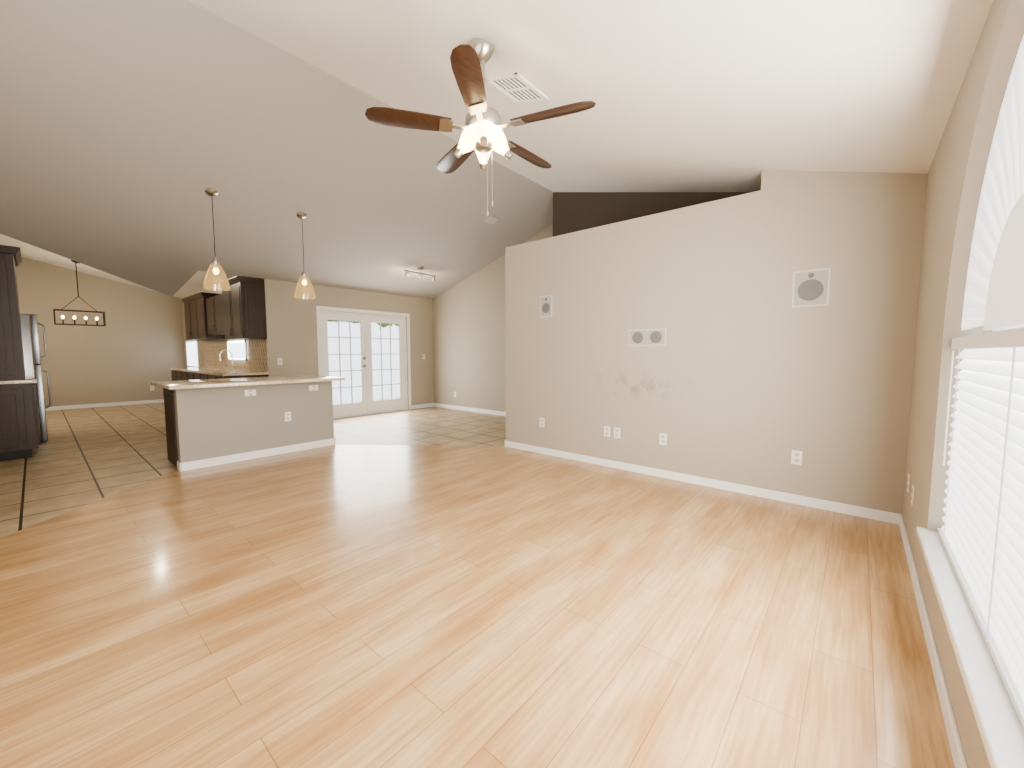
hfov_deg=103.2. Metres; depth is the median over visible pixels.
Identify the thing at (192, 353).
window
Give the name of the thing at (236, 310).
kitchen cabinets
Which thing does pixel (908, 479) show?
outlet
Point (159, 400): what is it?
baseboard
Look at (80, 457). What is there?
floor
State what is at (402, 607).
floor
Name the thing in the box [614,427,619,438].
outlet
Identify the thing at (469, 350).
wall
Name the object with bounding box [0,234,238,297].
ceiling
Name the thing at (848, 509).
baseboard
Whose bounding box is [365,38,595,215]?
ceiling fan
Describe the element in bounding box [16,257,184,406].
wall
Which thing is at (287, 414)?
outlet
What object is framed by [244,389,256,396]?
outlet
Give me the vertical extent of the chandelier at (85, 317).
1.302 m
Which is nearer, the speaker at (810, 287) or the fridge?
the speaker at (810, 287)
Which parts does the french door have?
handle, glass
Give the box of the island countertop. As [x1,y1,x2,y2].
[151,375,342,390]
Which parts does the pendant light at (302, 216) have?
glass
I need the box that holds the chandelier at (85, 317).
[53,260,105,325]
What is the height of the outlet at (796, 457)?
0.116 m
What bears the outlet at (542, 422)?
attached to the wall at (747, 375)
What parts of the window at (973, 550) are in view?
window sill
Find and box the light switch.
[277,358,281,364]
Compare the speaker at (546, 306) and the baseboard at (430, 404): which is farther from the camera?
the baseboard at (430, 404)
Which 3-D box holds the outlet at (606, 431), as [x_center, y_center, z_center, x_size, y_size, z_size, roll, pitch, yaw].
[1.052,0.526,4.497,0.072,0.116,0.008,4,6,40]
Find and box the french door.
[320,310,407,418]
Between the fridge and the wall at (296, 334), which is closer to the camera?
the fridge
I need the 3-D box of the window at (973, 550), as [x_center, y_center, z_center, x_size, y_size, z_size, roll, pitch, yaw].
[1.432,-0.185,1.092,0.225,1.999,2.100,4,6,40]
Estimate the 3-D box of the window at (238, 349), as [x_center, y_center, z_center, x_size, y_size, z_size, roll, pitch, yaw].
[-5.331,-0.651,7.867,1.090,0.370,0.020,4,6,40]
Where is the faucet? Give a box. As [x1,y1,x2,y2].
[219,349,234,369]
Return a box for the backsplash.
[203,339,268,372]
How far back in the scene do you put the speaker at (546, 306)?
4.92 m
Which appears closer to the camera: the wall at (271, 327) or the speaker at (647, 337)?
the speaker at (647, 337)
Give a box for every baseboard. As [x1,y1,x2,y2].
[45,399,163,410]
[411,403,432,408]
[433,403,505,415]
[504,440,896,523]
[897,514,967,767]
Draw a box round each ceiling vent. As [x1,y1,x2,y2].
[485,72,549,103]
[485,216,498,223]
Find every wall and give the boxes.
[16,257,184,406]
[181,276,277,376]
[274,280,433,409]
[432,225,552,411]
[505,170,927,513]
[553,192,750,236]
[902,0,1023,767]
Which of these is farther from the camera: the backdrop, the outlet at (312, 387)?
the backdrop
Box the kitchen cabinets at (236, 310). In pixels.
[169,276,268,380]
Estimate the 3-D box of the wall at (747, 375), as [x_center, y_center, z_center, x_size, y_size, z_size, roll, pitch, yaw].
[1.652,-0.492,4.274,4.100,2.864,0.550,4,6,40]
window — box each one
[185,340,199,366]
[227,340,246,359]
[916,35,1023,767]
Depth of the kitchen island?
4.74 m
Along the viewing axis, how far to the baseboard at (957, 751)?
1.56 m
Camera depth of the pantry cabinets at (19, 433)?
4.80 m
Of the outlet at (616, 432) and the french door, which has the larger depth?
the french door
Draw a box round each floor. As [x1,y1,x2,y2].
[0,402,505,537]
[0,445,954,767]
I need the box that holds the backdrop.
[327,320,399,404]
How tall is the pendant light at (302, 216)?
1.098 m
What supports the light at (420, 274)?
attached to the ceiling at (131, 131)
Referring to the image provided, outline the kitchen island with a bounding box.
[162,383,335,471]
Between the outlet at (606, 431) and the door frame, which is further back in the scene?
the door frame
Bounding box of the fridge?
[20,314,50,440]
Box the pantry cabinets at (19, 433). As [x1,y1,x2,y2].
[0,245,39,460]
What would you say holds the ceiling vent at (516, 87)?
in the ceiling at (712, 95)
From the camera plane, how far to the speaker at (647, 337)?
4.13 m
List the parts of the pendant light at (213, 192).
glass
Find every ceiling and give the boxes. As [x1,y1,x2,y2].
[0,0,553,299]
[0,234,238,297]
[189,0,993,191]
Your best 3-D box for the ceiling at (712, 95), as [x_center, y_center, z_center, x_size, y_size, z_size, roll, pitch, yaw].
[0.473,-2.080,2.821,4.170,1.388,7.300,4,6,40]
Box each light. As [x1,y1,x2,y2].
[203,189,229,290]
[294,213,315,298]
[404,267,435,280]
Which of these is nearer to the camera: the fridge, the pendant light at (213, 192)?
the pendant light at (213, 192)
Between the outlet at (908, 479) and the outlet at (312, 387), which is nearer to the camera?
the outlet at (908, 479)
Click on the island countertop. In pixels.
(177, 385)
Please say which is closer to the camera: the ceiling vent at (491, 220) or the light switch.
the ceiling vent at (491, 220)
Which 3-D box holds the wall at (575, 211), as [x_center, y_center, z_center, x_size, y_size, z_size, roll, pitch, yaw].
[1.652,-2.273,5.019,0.100,1.501,3.179,-3,6,-38]
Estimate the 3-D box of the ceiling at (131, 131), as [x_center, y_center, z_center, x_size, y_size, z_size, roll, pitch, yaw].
[-3.011,-2.184,5.794,4.990,1.637,7.300,4,6,40]
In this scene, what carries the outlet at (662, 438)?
attached to the wall at (747, 375)
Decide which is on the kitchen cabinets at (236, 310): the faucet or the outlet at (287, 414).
the faucet
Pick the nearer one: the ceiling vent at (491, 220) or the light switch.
the ceiling vent at (491, 220)
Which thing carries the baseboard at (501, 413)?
attached to the wall at (469, 350)
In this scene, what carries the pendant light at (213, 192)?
hanging from the ceiling at (131, 131)
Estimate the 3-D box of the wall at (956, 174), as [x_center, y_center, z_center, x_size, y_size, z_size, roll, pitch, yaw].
[1.278,-0.123,0.865,0.220,2.650,5.150,4,6,40]
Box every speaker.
[540,295,551,317]
[628,328,665,345]
[791,268,830,307]
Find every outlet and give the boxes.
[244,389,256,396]
[284,411,291,421]
[309,384,318,390]
[540,418,544,426]
[604,426,609,436]
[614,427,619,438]
[659,433,666,444]
[791,450,801,464]
[907,473,909,492]
[911,484,914,505]
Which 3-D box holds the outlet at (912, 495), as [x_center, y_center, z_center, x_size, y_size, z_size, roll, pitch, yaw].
[2.459,0.680,2.494,0.008,0.116,0.072,4,6,40]
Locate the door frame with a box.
[316,306,410,409]

